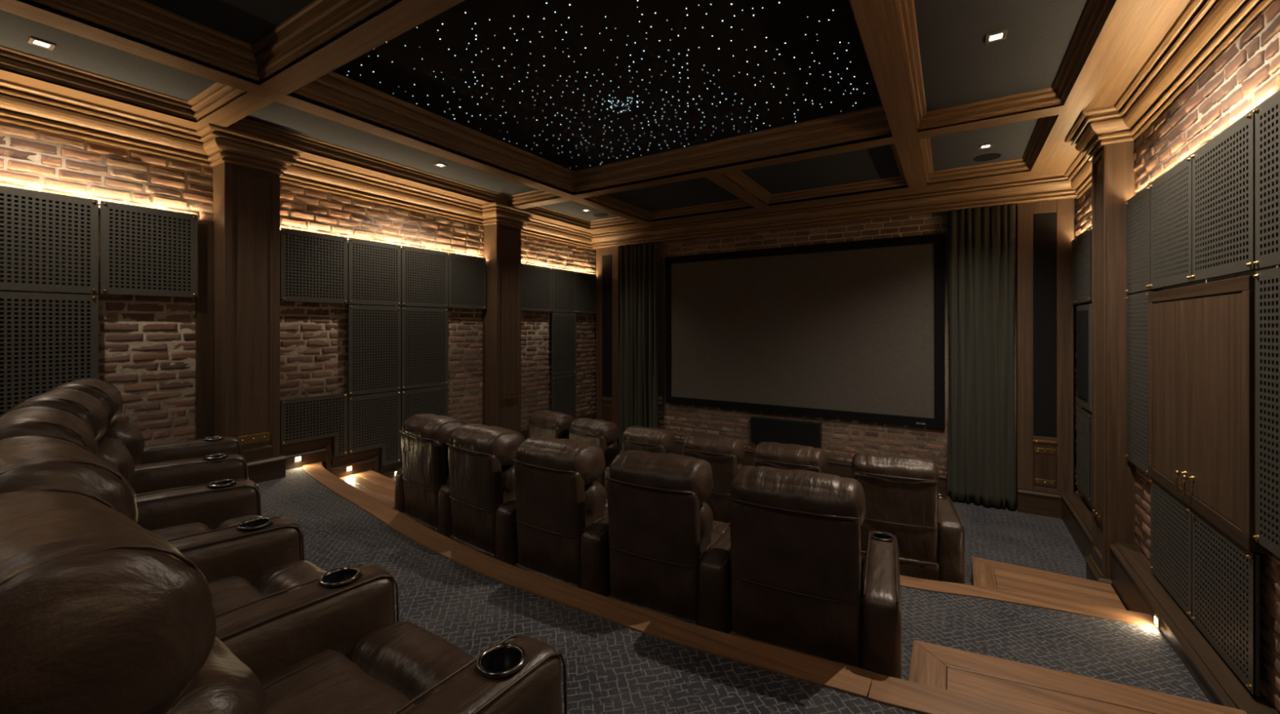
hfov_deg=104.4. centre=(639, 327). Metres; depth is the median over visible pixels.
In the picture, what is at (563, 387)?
acoustic panel
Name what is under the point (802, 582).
recliner
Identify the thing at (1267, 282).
acoustic panel
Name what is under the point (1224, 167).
acoustic panel
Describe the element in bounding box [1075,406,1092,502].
acoustic panel
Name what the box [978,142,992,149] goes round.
recessed light
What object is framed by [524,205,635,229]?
trim
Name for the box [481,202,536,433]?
pilaster
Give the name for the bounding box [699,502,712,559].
lumbar cushion
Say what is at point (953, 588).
trim
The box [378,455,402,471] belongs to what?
trim
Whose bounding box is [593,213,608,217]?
ceiling speaker
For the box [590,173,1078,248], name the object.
trim
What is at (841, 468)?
baseboard
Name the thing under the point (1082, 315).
grille
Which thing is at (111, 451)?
lumbar cushion
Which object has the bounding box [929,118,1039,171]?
ceiling
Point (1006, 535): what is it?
floor
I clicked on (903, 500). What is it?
recliner
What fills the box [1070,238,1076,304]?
acoustic panel
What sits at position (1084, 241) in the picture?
acoustic panel
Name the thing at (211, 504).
recliner
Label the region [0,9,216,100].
ceiling
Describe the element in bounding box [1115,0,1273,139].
trim
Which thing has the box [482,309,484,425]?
trim
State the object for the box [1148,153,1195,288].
acoustic panel
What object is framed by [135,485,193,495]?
seat cushion
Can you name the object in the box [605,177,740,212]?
ceiling
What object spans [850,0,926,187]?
beam
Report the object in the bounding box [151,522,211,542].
seat cushion
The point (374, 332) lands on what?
acoustic panel
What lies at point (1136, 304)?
acoustic panel
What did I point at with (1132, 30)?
beam
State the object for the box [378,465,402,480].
baseboard
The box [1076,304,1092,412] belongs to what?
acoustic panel
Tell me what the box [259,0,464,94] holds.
trim
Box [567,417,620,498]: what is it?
recliner
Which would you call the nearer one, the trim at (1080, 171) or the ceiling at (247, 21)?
the ceiling at (247, 21)
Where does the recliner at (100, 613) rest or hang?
on the floor at (612, 668)
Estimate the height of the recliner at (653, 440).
1.047 m
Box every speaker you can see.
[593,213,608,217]
[751,416,822,448]
[973,153,1000,161]
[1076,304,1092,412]
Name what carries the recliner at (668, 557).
on the floor at (1134, 655)
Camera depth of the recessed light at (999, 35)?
2.93 m
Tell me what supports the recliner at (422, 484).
on the floor at (1134, 655)
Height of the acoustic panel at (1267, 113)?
0.679 m
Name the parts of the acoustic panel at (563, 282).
edge frame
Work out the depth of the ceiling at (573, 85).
3.58 m
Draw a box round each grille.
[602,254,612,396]
[1033,212,1056,437]
[1076,310,1087,399]
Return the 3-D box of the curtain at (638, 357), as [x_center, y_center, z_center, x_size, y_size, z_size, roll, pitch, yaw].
[-0.033,0.315,8.205,0.766,3.430,0.143,0,0,32]
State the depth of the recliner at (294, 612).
1.22 m
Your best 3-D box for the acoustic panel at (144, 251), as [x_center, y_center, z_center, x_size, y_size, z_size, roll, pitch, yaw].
[-3.777,-0.588,3.845,0.033,0.679,0.549,0,0,32]
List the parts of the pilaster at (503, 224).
frame, brass plate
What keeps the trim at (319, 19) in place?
attached to the ceiling at (247, 21)
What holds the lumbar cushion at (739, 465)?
on the recliner at (723, 454)
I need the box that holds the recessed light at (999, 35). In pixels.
[985,28,1007,44]
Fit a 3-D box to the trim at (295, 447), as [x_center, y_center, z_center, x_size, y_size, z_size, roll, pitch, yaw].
[-3.254,1.165,4.789,0.035,0.330,0.530,0,0,32]
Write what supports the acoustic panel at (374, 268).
attached to the wall at (147, 344)
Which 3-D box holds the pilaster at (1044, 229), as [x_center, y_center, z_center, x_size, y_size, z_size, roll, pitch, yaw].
[4.451,0.333,5.470,0.480,3.435,0.182,0,0,32]
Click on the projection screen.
(854, 330)
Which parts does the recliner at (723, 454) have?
backrest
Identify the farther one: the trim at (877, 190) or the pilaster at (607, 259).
the pilaster at (607, 259)
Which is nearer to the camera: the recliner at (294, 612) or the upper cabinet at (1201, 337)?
the recliner at (294, 612)
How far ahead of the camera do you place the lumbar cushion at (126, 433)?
2.53 m
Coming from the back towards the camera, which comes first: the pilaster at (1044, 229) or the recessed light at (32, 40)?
the pilaster at (1044, 229)
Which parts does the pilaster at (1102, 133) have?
brass plate, frame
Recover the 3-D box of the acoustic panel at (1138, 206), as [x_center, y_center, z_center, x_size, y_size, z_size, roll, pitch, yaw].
[3.425,-0.588,3.417,0.033,0.679,0.514,0,0,32]
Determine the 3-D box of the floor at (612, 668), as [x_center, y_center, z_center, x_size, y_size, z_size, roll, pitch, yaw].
[-1.698,1.520,1.231,6.455,0.380,4.680,0,0,32]
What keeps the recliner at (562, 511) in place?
on the floor at (1134, 655)
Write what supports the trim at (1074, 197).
attached to the wall at (842, 439)
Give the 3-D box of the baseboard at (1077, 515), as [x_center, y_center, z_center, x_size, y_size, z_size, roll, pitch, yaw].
[4.171,2.075,4.649,0.150,0.650,1.570,0,0,32]
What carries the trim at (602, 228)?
attached to the ceiling
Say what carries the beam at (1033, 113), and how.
attached to the ceiling
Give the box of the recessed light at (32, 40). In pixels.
[26,35,56,50]
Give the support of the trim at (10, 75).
attached to the wall at (147, 344)
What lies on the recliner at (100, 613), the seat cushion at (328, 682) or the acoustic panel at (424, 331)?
the seat cushion at (328, 682)
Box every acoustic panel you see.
[0,185,98,293]
[0,291,98,415]
[99,200,197,297]
[280,227,347,303]
[280,393,347,457]
[347,237,400,306]
[347,304,400,395]
[347,391,400,466]
[400,245,448,307]
[400,306,448,390]
[400,385,448,462]
[448,252,485,309]
[520,263,551,311]
[551,267,576,312]
[551,312,576,375]
[551,373,576,419]
[576,271,596,313]
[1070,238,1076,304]
[1075,226,1092,303]
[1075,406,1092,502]
[1124,184,1153,293]
[1124,291,1153,474]
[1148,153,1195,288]
[1148,477,1192,620]
[1190,108,1259,280]
[1190,509,1259,697]
[1253,89,1279,269]
[1253,266,1279,558]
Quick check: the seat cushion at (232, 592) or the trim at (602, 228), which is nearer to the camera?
the seat cushion at (232, 592)
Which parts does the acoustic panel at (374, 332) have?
edge frame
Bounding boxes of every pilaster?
[196,123,306,483]
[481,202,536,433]
[595,246,620,445]
[1016,198,1073,519]
[1065,105,1136,586]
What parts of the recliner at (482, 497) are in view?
backrest, armrest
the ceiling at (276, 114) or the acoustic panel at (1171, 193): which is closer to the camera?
the acoustic panel at (1171, 193)
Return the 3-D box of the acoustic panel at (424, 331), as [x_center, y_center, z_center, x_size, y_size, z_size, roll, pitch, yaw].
[-2.521,0.230,5.846,0.033,0.934,0.604,0,0,32]
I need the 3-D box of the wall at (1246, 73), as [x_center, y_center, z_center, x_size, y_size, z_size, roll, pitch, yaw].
[2.307,0.050,1.445,0.141,4.000,9.301,0,0,32]
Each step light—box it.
[293,456,302,462]
[346,466,352,471]
[1154,613,1159,630]
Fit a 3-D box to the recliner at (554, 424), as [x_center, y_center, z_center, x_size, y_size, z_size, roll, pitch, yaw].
[-0.861,1.506,5.989,0.920,1.047,0.834,0,0,44]
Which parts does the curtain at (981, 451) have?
rod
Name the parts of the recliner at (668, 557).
backrest, armrest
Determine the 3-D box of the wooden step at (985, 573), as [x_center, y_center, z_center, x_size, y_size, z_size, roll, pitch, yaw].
[2.836,1.965,3.463,0.850,0.170,0.968,0,0,32]
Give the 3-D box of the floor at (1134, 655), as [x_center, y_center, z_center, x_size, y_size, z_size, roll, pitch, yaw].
[-1.232,1.880,1.972,6.455,0.340,6.430,0,0,32]
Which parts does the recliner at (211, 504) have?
armrest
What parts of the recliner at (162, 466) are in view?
armrest, armrest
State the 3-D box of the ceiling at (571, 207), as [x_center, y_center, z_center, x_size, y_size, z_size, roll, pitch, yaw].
[-0.836,-1.743,7.167,0.938,0.034,1.588,0,0,32]
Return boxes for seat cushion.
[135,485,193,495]
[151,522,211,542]
[208,575,269,619]
[259,649,416,713]
[604,508,608,519]
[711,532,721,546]
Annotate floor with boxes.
[256,466,921,713]
[620,448,1086,585]
[900,586,1210,703]
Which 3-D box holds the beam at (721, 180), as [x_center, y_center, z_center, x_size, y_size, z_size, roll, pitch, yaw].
[1.188,-1.776,5.896,0.180,0.349,1.590,0,0,32]
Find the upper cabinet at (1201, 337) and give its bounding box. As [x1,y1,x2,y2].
[1147,275,1272,555]
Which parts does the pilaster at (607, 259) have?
brass plate, door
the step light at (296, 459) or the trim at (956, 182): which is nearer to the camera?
the step light at (296, 459)
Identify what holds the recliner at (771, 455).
on the floor at (1006, 535)
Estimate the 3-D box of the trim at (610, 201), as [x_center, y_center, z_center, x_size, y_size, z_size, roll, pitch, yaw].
[0.413,-1.666,6.383,1.662,0.128,1.602,0,0,32]
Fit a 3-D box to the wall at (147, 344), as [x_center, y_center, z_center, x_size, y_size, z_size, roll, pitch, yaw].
[-3.243,0.050,4.930,0.143,4.000,9.301,0,0,32]
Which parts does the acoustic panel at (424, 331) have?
edge frame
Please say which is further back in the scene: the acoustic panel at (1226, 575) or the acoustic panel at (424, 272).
the acoustic panel at (424, 272)
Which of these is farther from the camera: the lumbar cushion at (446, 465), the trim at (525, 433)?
the trim at (525, 433)
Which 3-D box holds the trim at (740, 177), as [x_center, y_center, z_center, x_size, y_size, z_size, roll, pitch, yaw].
[1.950,-1.666,5.418,1.632,0.128,1.602,0,0,32]
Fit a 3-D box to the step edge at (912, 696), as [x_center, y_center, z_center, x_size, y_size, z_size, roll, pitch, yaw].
[-0.652,1.516,2.921,6.551,0.388,0.624,0,0,33]
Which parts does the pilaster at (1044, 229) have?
door, brass plate, brass plate, brass plate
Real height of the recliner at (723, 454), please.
1.047 m
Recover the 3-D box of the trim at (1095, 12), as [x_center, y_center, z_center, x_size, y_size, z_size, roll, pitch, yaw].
[1.848,-1.666,2.529,0.932,0.128,3.062,0,0,32]
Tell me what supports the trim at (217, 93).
attached to the ceiling at (72, 50)
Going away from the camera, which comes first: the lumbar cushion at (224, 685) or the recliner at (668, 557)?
the lumbar cushion at (224, 685)
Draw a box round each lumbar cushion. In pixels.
[97,438,134,486]
[101,420,144,466]
[166,636,266,713]
[444,451,449,483]
[501,463,515,503]
[561,433,568,439]
[584,481,606,529]
[606,442,620,465]
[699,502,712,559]
[737,462,742,471]
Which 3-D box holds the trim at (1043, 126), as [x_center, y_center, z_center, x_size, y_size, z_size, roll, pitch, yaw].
[3.178,-1.666,4.646,0.932,0.128,1.602,0,0,32]
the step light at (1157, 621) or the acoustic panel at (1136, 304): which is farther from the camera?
the acoustic panel at (1136, 304)
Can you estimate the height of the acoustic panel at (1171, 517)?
0.599 m
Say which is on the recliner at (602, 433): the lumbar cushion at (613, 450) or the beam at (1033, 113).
the lumbar cushion at (613, 450)
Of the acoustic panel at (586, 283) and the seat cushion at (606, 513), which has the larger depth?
the acoustic panel at (586, 283)
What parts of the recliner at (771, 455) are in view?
backrest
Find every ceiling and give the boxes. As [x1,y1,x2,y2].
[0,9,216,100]
[142,0,313,44]
[244,101,537,195]
[332,0,881,171]
[542,200,617,220]
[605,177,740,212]
[740,144,900,194]
[914,0,1088,111]
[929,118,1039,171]
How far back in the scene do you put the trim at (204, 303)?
4.16 m
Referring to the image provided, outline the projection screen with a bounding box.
[665,233,945,428]
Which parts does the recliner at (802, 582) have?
backrest, armrest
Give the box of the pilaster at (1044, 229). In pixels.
[1016,198,1073,519]
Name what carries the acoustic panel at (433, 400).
attached to the wall at (147, 344)
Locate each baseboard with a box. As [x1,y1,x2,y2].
[284,446,326,470]
[323,445,330,472]
[330,456,374,477]
[372,455,378,473]
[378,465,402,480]
[670,438,947,496]
[1059,490,1092,557]
[1108,542,1279,713]
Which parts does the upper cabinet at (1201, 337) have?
door, handle, handle, door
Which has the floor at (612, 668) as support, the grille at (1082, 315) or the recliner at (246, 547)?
the recliner at (246, 547)
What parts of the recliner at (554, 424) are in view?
backrest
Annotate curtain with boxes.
[618,241,658,448]
[946,204,1016,510]
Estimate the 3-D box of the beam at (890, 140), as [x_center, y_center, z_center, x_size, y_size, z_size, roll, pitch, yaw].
[0.704,-1.775,5.155,3.450,0.350,0.180,0,0,32]
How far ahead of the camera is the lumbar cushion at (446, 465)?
3.49 m
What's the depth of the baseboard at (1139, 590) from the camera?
2.63 m
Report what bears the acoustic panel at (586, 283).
attached to the wall at (147, 344)
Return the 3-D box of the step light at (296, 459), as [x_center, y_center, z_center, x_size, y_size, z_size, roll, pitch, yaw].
[-3.251,1.245,4.722,0.009,0.060,0.068,0,0,32]
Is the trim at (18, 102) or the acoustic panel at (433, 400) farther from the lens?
the acoustic panel at (433, 400)
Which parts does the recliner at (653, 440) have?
backrest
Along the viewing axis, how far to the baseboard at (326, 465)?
4.95 m
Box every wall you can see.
[0,115,595,478]
[657,198,1075,492]
[1074,0,1279,713]
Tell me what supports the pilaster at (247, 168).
on the floor at (612, 668)
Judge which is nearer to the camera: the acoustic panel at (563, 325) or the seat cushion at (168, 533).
the seat cushion at (168, 533)
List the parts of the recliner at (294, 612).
armrest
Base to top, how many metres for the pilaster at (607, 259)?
3.435 m
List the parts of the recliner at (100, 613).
armrest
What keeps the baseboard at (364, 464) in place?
attached to the wall at (147, 344)
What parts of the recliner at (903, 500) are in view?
backrest, armrest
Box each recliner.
[0,406,304,585]
[0,435,399,680]
[0,488,567,713]
[3,388,261,531]
[48,378,248,494]
[395,413,466,537]
[445,423,524,566]
[511,435,610,597]
[527,410,574,439]
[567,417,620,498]
[604,450,731,634]
[620,426,675,453]
[680,433,744,526]
[728,466,901,679]
[752,441,827,473]
[851,453,964,584]
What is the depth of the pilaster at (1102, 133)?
3.69 m
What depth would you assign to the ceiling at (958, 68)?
3.02 m
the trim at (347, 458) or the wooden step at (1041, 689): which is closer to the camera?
the wooden step at (1041, 689)
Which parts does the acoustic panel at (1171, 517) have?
edge frame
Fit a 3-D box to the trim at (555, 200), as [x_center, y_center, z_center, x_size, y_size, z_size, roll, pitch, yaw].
[-1.307,-1.775,6.418,0.940,0.350,0.180,0,0,32]
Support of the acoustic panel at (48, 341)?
attached to the wall at (147, 344)
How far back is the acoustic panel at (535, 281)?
7.40 m
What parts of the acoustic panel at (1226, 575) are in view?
edge frame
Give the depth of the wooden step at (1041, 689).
2.10 m
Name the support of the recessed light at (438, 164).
in the ceiling at (276, 114)
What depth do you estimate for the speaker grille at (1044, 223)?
5.43 m
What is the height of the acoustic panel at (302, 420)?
0.629 m
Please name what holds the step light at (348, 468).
attached to the wall at (147, 344)
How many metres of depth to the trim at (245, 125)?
5.04 m
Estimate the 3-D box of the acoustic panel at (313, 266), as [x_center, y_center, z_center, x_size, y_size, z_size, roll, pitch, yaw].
[-3.155,-0.588,4.836,0.033,0.679,0.599,0,0,32]
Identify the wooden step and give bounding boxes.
[339,470,395,508]
[908,640,1246,713]
[971,556,1126,610]
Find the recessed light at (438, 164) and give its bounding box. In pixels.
[433,162,447,167]
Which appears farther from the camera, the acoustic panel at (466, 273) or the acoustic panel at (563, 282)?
the acoustic panel at (563, 282)
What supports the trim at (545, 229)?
attached to the wall at (147, 344)
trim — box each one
[0,0,648,222]
[0,44,242,122]
[0,64,599,233]
[0,79,211,167]
[21,0,402,84]
[195,90,274,127]
[195,219,213,439]
[226,117,560,206]
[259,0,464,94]
[280,157,483,226]
[280,437,332,460]
[288,0,892,195]
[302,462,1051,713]
[330,445,379,467]
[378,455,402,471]
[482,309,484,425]
[507,195,570,208]
[520,217,593,249]
[520,413,595,439]
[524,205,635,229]
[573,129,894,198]
[583,194,751,221]
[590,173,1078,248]
[590,222,646,231]
[592,196,1076,248]
[648,185,908,222]
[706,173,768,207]
[723,143,907,205]
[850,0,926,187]
[894,0,1115,131]
[899,575,1157,628]
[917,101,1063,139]
[918,115,1058,184]
[926,168,1030,190]
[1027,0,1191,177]
[1063,151,1092,198]
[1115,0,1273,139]
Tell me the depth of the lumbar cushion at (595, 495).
2.77 m
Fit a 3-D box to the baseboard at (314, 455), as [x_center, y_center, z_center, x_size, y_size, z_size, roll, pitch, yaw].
[-3.261,1.255,4.752,0.062,0.150,0.460,0,0,32]
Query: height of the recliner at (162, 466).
1.043 m
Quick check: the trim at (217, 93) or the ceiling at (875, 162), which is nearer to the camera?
the trim at (217, 93)
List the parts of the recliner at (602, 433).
backrest, armrest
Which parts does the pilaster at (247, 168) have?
frame, brass plate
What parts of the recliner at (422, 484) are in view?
armrest, backrest, armrest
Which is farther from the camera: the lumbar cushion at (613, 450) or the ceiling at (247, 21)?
the lumbar cushion at (613, 450)
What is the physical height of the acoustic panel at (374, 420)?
0.799 m
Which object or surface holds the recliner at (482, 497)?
on the floor at (1134, 655)
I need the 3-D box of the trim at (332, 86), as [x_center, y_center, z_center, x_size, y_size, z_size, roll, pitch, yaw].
[-0.154,-1.731,3.787,3.462,0.258,3.062,0,0,32]
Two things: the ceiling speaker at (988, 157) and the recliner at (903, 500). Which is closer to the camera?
the recliner at (903, 500)
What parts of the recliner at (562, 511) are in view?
backrest, armrest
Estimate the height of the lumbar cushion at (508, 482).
0.369 m
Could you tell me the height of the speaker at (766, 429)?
0.388 m
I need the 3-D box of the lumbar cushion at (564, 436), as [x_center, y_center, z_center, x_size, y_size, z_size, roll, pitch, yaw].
[-0.983,1.398,5.864,0.562,0.371,0.293,0,0,44]
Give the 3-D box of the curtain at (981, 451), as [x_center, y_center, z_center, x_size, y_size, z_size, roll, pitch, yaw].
[3.926,0.315,5.724,0.660,3.430,0.126,0,0,32]
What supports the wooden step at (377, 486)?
on the floor at (1134, 655)
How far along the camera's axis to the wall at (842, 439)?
6.72 m
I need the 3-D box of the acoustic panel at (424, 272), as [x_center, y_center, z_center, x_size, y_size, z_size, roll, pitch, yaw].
[-2.521,-0.588,5.846,0.033,0.679,0.604,0,0,32]
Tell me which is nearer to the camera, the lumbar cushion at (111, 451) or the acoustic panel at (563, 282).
the lumbar cushion at (111, 451)
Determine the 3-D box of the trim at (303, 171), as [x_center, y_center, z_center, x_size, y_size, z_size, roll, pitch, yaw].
[-2.699,-1.483,5.569,0.145,0.236,2.480,0,0,32]
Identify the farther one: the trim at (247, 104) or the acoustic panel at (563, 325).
the acoustic panel at (563, 325)
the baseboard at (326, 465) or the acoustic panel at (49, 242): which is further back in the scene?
the baseboard at (326, 465)
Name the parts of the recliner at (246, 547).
armrest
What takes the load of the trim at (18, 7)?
attached to the ceiling
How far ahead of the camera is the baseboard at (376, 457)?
5.36 m

